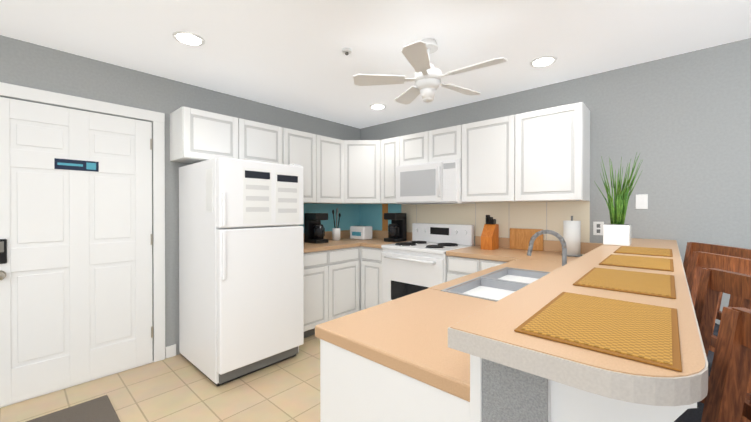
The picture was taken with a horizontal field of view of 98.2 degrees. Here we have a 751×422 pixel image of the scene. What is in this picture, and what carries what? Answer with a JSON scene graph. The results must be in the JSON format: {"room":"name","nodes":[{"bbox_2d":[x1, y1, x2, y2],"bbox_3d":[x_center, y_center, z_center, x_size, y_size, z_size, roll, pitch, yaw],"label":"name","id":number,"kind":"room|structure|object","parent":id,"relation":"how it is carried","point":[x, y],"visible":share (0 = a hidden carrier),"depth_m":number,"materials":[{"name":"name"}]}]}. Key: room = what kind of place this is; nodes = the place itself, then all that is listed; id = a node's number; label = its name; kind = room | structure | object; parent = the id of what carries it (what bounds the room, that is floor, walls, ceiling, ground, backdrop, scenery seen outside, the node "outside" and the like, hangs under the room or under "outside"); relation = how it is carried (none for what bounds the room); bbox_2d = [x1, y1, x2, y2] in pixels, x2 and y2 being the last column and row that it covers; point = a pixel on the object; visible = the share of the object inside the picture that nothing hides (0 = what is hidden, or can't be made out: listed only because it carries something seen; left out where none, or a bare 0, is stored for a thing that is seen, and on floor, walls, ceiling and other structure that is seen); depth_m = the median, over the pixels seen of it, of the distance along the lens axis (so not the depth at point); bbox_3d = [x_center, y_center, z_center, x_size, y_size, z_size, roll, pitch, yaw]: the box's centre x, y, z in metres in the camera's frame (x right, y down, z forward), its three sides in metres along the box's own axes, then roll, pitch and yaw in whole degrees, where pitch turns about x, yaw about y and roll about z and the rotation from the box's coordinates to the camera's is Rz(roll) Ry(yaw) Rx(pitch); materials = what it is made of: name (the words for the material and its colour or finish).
{"room":"kitchen","nodes":[
{"label":"kitchen","id":0,"kind":"room"},
{"bbox_2d":[0,334,319,421],"bbox_3d":[-1.276,1.320,0.870,3.460,0.050,7.000,0,0,42],"label":"floor","id":1,"kind":"structure","parent":0,"point":[179,388],"depth_m":2.27,"materials":[{"name":"beige tile"}]},
{"bbox_2d":[26,395,119,421],"bbox_3d":[-2.021,1.285,1.433,0.880,0.011,1.440,0,0,42],"label":"door mat","id":2,"kind":"object","parent":1,"relation":"on","point":[100,409],"visible":1,"depth_m":2.04,"materials":[{"name":"grey fabric"}]},
{"bbox_2d":[179,157,303,385],"bbox_3d":[-1.172,0.440,2.845,0.883,1.688,0.718,0,0,42],"label":"fridge","id":3,"kind":"object","parent":1,"relation":"on","point":[241,272],"visible":1,"depth_m":2.53,"materials":[{"name":"white metal"}]},
{"bbox_2d":[304,251,323,337],"bbox_3d":[-0.857,0.843,3.447,0.626,0.874,0.514,0,0,42],"label":"base cabinet","id":4,"kind":"object","parent":1,"relation":"on","point":[313,261],"depth_m":3.25,"materials":[{"name":"white wood"}]},
{"bbox_2d":[324,246,359,321],"bbox_3d":[-0.557,0.842,3.738,0.682,0.874,0.535,0,0,42],"label":"base cabinet","id":5,"kind":"object","parent":1,"relation":"on","point":[339,283],"depth_m":3.52,"materials":[{"name":"white wood"}]},
{"bbox_2d":[360,246,382,310],"bbox_3d":[0.131,0.841,3.844,0.365,0.874,0.692,0,0,42],"label":"base cabinet","id":6,"kind":"object","parent":1,"relation":"on","point":[370,258],"depth_m":3.64,"materials":[{"name":"white wood"}]},
{"bbox_2d":[299,201,589,261],"bbox_3d":[0.278,0.161,3.113,2.754,0.495,1.574,0,0,42],"label":"countertop","id":7,"kind":"structure","parent":6,"relation":"on","point":[552,216],"depth_m":3.44,"materials":[{"name":"laminate"}]},
{"bbox_2d":[304,213,327,243],"bbox_3d":[-0.683,0.194,3.762,0.220,0.340,0.180,0,0,42],"label":"coffee maker","id":8,"kind":"object","parent":7,"relation":"on","point":[314,230],"visible":1,"depth_m":3.71,"materials":[{"name":"black plastic"}]},
{"bbox_2d":[332,208,340,240],"bbox_3d":[-0.480,0.164,4.017,0.140,0.398,0.108,0,0,42],"label":"utensil crock","id":9,"kind":"object","parent":7,"relation":"on","point":[336,234],"visible":1,"depth_m":3.99,"materials":[{"name":"white ceramic"}]},
{"bbox_2d":[350,226,371,239],"bbox_3d":[-0.184,0.276,4.166,0.260,0.172,0.172,0,0,42],"label":"toaster","id":10,"kind":"object","parent":7,"relation":"on","point":[361,232],"visible":1,"depth_m":4.08,"materials":[{"name":"white"}]},
{"bbox_2d":[384,213,406,241],"bbox_3d":[0.237,0.193,3.902,0.180,0.340,0.220,0,0,42],"label":"coffee maker","id":11,"kind":"object","parent":7,"relation":"on","point":[397,229],"visible":1,"depth_m":3.84,"materials":[{"name":"black plastic"}]},
{"bbox_2d":[481,215,498,249],"bbox_3d":[1.105,0.203,3.147,0.110,0.330,0.160,0,0,42],"label":"knife block","id":12,"kind":"object","parent":7,"relation":"on","point":[490,237],"visible":1,"depth_m":3.11,"materials":[{"name":"brown wood"}]},
{"bbox_2d":[510,228,542,250],"bbox_3d":[1.428,0.268,3.088,0.300,0.200,0.025,0,0,42],"label":"cutting board","id":13,"kind":"object","parent":7,"relation":"on","point":[520,238],"visible":0.9,"depth_m":3.08,"materials":[{"name":"brown wood"}]},
{"bbox_2d":[561,216,580,256],"bbox_3d":[1.624,0.205,2.692,0.150,0.330,0.150,0,0,42],"label":"paper towel","id":14,"kind":"object","parent":7,"relation":"on","point":[572,233],"visible":0.79,"depth_m":2.64,"materials":[{"name":"white paper"}]},
{"bbox_2d":[381,223,473,302],"bbox_3d":[0.536,0.713,3.445,0.758,1.134,0.692,0,0,42],"label":"range","id":15,"kind":"object","parent":1,"relation":"on","point":[418,263],"visible":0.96,"depth_m":3.33,"materials":[{"name":"white metal"}]},
{"bbox_2d":[315,334,554,421],"bbox_3d":[0.198,0.857,1.104,0.566,0.874,0.557,0,0,42],"label":"base cabinet","id":16,"kind":"object","parent":1,"relation":"on","point":[355,387],"depth_m":0.84,"materials":[{"name":"white wood"}]},
{"bbox_2d":[315,258,562,401],"bbox_3d":[0.672,0.395,1.630,0.570,0.044,1.986,0,0,42],"label":"countertop","id":17,"kind":"structure","parent":16,"relation":"on","point":[408,332],"depth_m":0.99,"materials":[{"name":"beige laminate"}]},
{"bbox_2d":[439,260,554,301],"bbox_3d":[0.751,0.442,1.690,0.450,0.230,0.823,0,0,42],"label":"sink","id":18,"kind":"object","parent":17,"relation":"in","point":[491,283],"depth_m":1.80,"materials":[{"name":"silver metal"}]},
{"bbox_2d":[447,238,707,421],"bbox_3d":[1.187,0.243,1.524,0.365,0.038,2.720,0,0,42],"label":"countertop","id":19,"kind":"structure","parent":16,"relation":"on","point":[488,334],"depth_m":0.57,"materials":[{"name":"beige laminate"}]},
{"bbox_2d":[514,292,681,371],"bbox_3d":[0.472,0.223,0.675,0.230,0.005,0.380,0,0,42],"label":"placemat","id":20,"kind":"object","parent":19,"relation":"on","point":[643,333],"visible":1,"depth_m":0.62,"materials":[{"name":"brown"}]},
{"bbox_2d":[594,153,642,245],"bbox_3d":[1.561,-0.071,2.104,0.260,0.577,0.272,0,0,42],"label":"potted plant","id":21,"kind":"object","parent":19,"relation":"on","point":[617,231],"visible":1,"depth_m":2.06,"materials":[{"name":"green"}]},
{"bbox_2d":[573,267,675,298],"bbox_3d":[0.807,0.221,1.046,0.230,0.005,0.380,0,0,42],"label":"placemat","id":22,"kind":"object","parent":19,"relation":"on","point":[652,284],"visible":1,"depth_m":1.00,"materials":[{"name":"brown"}]},
{"bbox_2d":[599,254,673,271],"bbox_3d":[1.135,0.219,1.410,0.230,0.005,0.380,0,0,42],"label":"placemat","id":23,"kind":"object","parent":19,"relation":"on","point":[653,263],"visible":0.98,"depth_m":1.37,"materials":[{"name":"brown"}]},
{"bbox_2d":[613,246,672,256],"bbox_3d":[1.463,0.217,1.774,0.230,0.005,0.380,0,0,42],"label":"placemat","id":24,"kind":"object","parent":19,"relation":"on","point":[646,251],"visible":0.96,"depth_m":1.73,"materials":[{"name":"brown"}]},
{"bbox_2d":[447,256,483,281],"bbox_3d":[0.997,0.845,3.107,0.368,0.874,0.627,0,0,42],"label":"base cabinet","id":25,"kind":"object","parent":1,"relation":"on","point":[457,267],"depth_m":2.90,"materials":[{"name":"white wood"}]},
{"bbox_2d":[484,260,506,268],"bbox_3d":[1.197,0.846,2.927,0.382,0.874,0.627,0,0,42],"label":"base cabinet","id":26,"kind":"object","parent":1,"relation":"on","point":[487,263],"depth_m":2.72,"materials":[{"name":"white wood"}]},
{"bbox_2d":[674,268,750,421],"bbox_3d":[0.818,0.731,0.806,0.473,1.128,0.469,0,0,42],"label":"stool","id":27,"kind":"object","parent":1,"relation":"on","point":[713,283],"visible":0.25,"depth_m":0.91,"materials":[{"name":"brown wood"}]},
{"bbox_2d":[683,242,750,421],"bbox_3d":[1.500,0.727,1.564,0.473,1.128,0.469,0,0,42],"label":"stool","id":28,"kind":"object","parent":1,"relation":"on","point":[691,247],"visible":0.02,"depth_m":1.50,"materials":[{"name":"brown wood"}]},
{"bbox_2d":[687,252,750,402],"bbox_3d":[1.152,0.729,1.177,0.473,1.128,0.469,0,0,42],"label":"stool","id":29,"kind":"object","parent":1,"relation":"on","point":[699,261],"visible":0.1,"depth_m":1.22,"materials":[{"name":"brown wood"}]},
{"bbox_2d":[701,307,750,421],"bbox_3d":[0.476,0.734,0.427,0.473,1.128,0.469,0,0,42],"label":"stool","id":30,"kind":"object","parent":1,"relation":"on","point":[728,382],"visible":1,"depth_m":0.56,"materials":[{"name":"brown wood"}]},
{"bbox_2d":[0,35,359,357],"bbox_3d":[-2.566,0.068,2.106,0.120,2.440,7.120,0,0,42],"label":"wall","id":31,"kind":"structure","parent":0,"point":[30,65],"depth_m":2.80,"materials":[{"name":"paint"}]},
{"bbox_2d":[0,97,152,406],"bbox_3d":[-2.163,0.265,2.386,0.097,2.018,0.914,0,0,42],"label":"door","id":32,"kind":"structure","parent":31,"relation":"in","point":[76,239],"depth_m":2.37,"materials":[{"name":"white paint"}]},
{"bbox_2d":[0,82,164,407],"bbox_3d":[-2.193,0.223,2.410,0.022,2.127,1.100,0,0,42],"label":"door frame","id":33,"kind":"structure","parent":31,"relation":"attached to","point":[42,96],"depth_m":2.76,"materials":[{"name":"white paint"}]},
{"bbox_2d":[166,344,175,357],"bbox_3d":[0.039,1.252,-0.316,7.000,0.100,7.000,0,0,42],"label":"baseboard","id":34,"kind":"structure","parent":31,"relation":"attached to","point":[171,351],"depth_m":2.86,"materials":[{"name":"white paint"}]},
{"bbox_2d":[170,106,245,163],"bbox_3d":[-1.508,-0.644,2.933,0.336,0.414,0.510,0,0,42],"label":"upper cabinet","id":35,"kind":"object","parent":31,"relation":"attached to","point":[196,135],"depth_m":2.78,"materials":[{"name":"white wood"}]},
{"bbox_2d":[246,120,277,163],"bbox_3d":[-1.238,-0.646,3.233,0.336,0.414,0.510,0,0,42],"label":"upper cabinet","id":36,"kind":"object","parent":31,"relation":"attached to","point":[261,138],"depth_m":3.14,"materials":[{"name":"white wood"}]},
{"bbox_2d":[278,126,321,203],"bbox_3d":[-0.913,-0.473,3.572,0.366,0.764,0.531,0,0,42],"label":"upper cabinet","id":37,"kind":"object","parent":31,"relation":"attached to","point":[294,146],"depth_m":3.53,"materials":[{"name":"white wood"}]},
{"bbox_2d":[322,136,341,203],"bbox_3d":[-0.641,-0.475,3.873,0.366,0.764,0.493,0,0,42],"label":"upper cabinet","id":38,"kind":"object","parent":31,"relation":"attached to","point":[331,147],"depth_m":3.80,"materials":[{"name":"white wood"}]},
{"bbox_2d":[0,0,750,128],"bbox_3d":[0.034,-1.189,-0.245,7.120,0.100,7.120,0,0,42],"label":"ceiling","id":39,"kind":"structure","parent":0,"point":[287,55],"depth_m":2.19,"materials":[{"name":"paint"}]},
{"bbox_2d":[172,31,204,45],"bbox_3d":[-1.245,-1.148,2.174,0.190,0.008,0.190,0,0,42],"label":"recessed light","id":40,"kind":"object","parent":39,"relation":"in","point":[188,38],"visible":1,"depth_m":2.16,"materials":[{"name":"white paint"}]},
{"bbox_2d":[342,47,351,54],"bbox_3d":[-0.205,-1.136,2.327,0.070,0.034,0.070,0,0,42],"label":"smoke detector","id":41,"kind":"object","parent":39,"relation":"attached to","point":[346,51],"visible":0.96,"depth_m":2.31,"materials":[{"name":"white paint"}]},
{"bbox_2d":[369,104,385,109],"bbox_3d":[0.025,-1.156,3.614,0.190,0.008,0.190,0,0,42],"label":"recessed light","id":42,"kind":"object","parent":39,"relation":"in","point":[377,106],"visible":0.94,"depth_m":3.60,"materials":[{"name":"white paint"}]},
{"bbox_2d":[353,38,507,104],"bbox_3d":[0.385,-0.948,2.213,0.972,0.410,0.994,0,0,42],"label":"ceiling fan","id":43,"kind":"object","parent":39,"relation":"hanging from","point":[427,79],"visible":1,"depth_m":2.17,"materials":[{"name":"white paint"}]},
{"bbox_2d":[529,56,556,67],"bbox_3d":[1.293,-1.150,2.511,0.190,0.008,0.190,0,0,42],"label":"recessed light","id":44,"kind":"object","parent":39,"relation":"in","point":[543,61],"visible":1,"depth_m":2.49,"materials":[{"name":"white paint"}]},
{"bbox_2d":[360,38,750,324],"bbox_3d":[2.422,0.067,2.322,7.000,2.440,0.120,0,0,42],"label":"wall","id":45,"kind":"structure","parent":0,"point":[680,124],"depth_m":2.44,"materials":[{"name":"paint"}]},
{"bbox_2d":[342,140,365,203],"bbox_3d":[-0.192,-0.476,4.146,0.668,0.764,0.662,0,0,42],"label":"upper cabinet","id":46,"kind":"object","parent":45,"relation":"attached to","point":[351,149],"depth_m":3.93,"materials":[{"name":"white wood"}]},
{"bbox_2d":[362,140,381,203],"bbox_3d":[-0.158,-0.475,3.907,0.415,0.759,0.351,0,0,42],"label":"upper cabinet","id":47,"kind":"object","parent":45,"relation":"attached to","point":[371,149],"depth_m":3.92,"materials":[{"name":"white wood"}]},
{"bbox_2d":[382,137,397,203],"bbox_3d":[0.251,-0.475,3.949,0.337,0.764,0.362,0,0,42],"label":"upper cabinet","id":48,"kind":"object","parent":45,"relation":"attached to","point":[389,146],"depth_m":3.82,"materials":[{"name":"white wood"}]},
{"bbox_2d":[398,130,433,165],"bbox_3d":[0.548,-0.684,3.698,0.438,0.344,0.336,0,0,42],"label":"upper cabinet","id":49,"kind":"object","parent":45,"relation":"attached to","point":[416,148],"depth_m":3.56,"materials":[{"name":"white wood"}]},
{"bbox_2d":[396,159,474,204],"bbox_3d":[0.631,-0.292,3.544,0.760,0.433,0.442,0,0,42],"label":"microwave","id":50,"kind":"object","parent":49,"relation":"attached to","point":[438,182],"visible":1,"depth_m":3.35,"materials":[{"name":"white plastic"},{"name":"glass"}]},
{"bbox_2d":[434,125,461,161],"bbox_3d":[0.795,-0.683,3.476,0.438,0.344,0.336,0,0,42],"label":"upper cabinet","id":51,"kind":"object","parent":45,"relation":"attached to","point":[447,141],"depth_m":3.30,"materials":[{"name":"white wood"}]},
{"bbox_2d":[462,113,521,201],"bbox_3d":[1.166,-0.471,3.142,0.563,0.764,0.336,0,0,42],"label":"upper cabinet","id":52,"kind":"object","parent":45,"relation":"attached to","point":[491,148],"depth_m":3.00,"materials":[{"name":"white wood"}]},
{"bbox_2d":[522,102,589,201],"bbox_3d":[1.506,-0.469,2.836,0.563,0.764,0.336,0,0,42],"label":"upper cabinet","id":53,"kind":"object","parent":45,"relation":"attached to","point":[542,155],"depth_m":2.66,"materials":[{"name":"white wood"}]},
{"bbox_2d":[543,240,602,253],"bbox_3d":[1.755,0.320,2.830,0.568,0.099,0.020,0,0,42],"label":"backsplash","id":54,"kind":"structure","parent":45,"relation":"attached to","point":[555,247],"depth_m":2.80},
{"bbox_2d":[593,222,603,235],"bbox_3d":[1.871,0.147,2.731,0.075,0.115,0.008,0,0,42],"label":"electrical outlet","id":55,"kind":"object","parent":45,"relation":"attached to","point":[597,228],"visible":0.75,"depth_m":2.73,"materials":[{"name":"white paint"}]},
{"bbox_2d":[636,194,647,208],"bbox_3d":[2.079,-0.072,2.541,0.075,0.115,0.011,0,0,42],"label":"light switch","id":56,"kind":"object","parent":45,"relation":"attached to","point":[641,201],"visible":1,"depth_m":2.54,"materials":[{"name":"white paint"}]}
]}

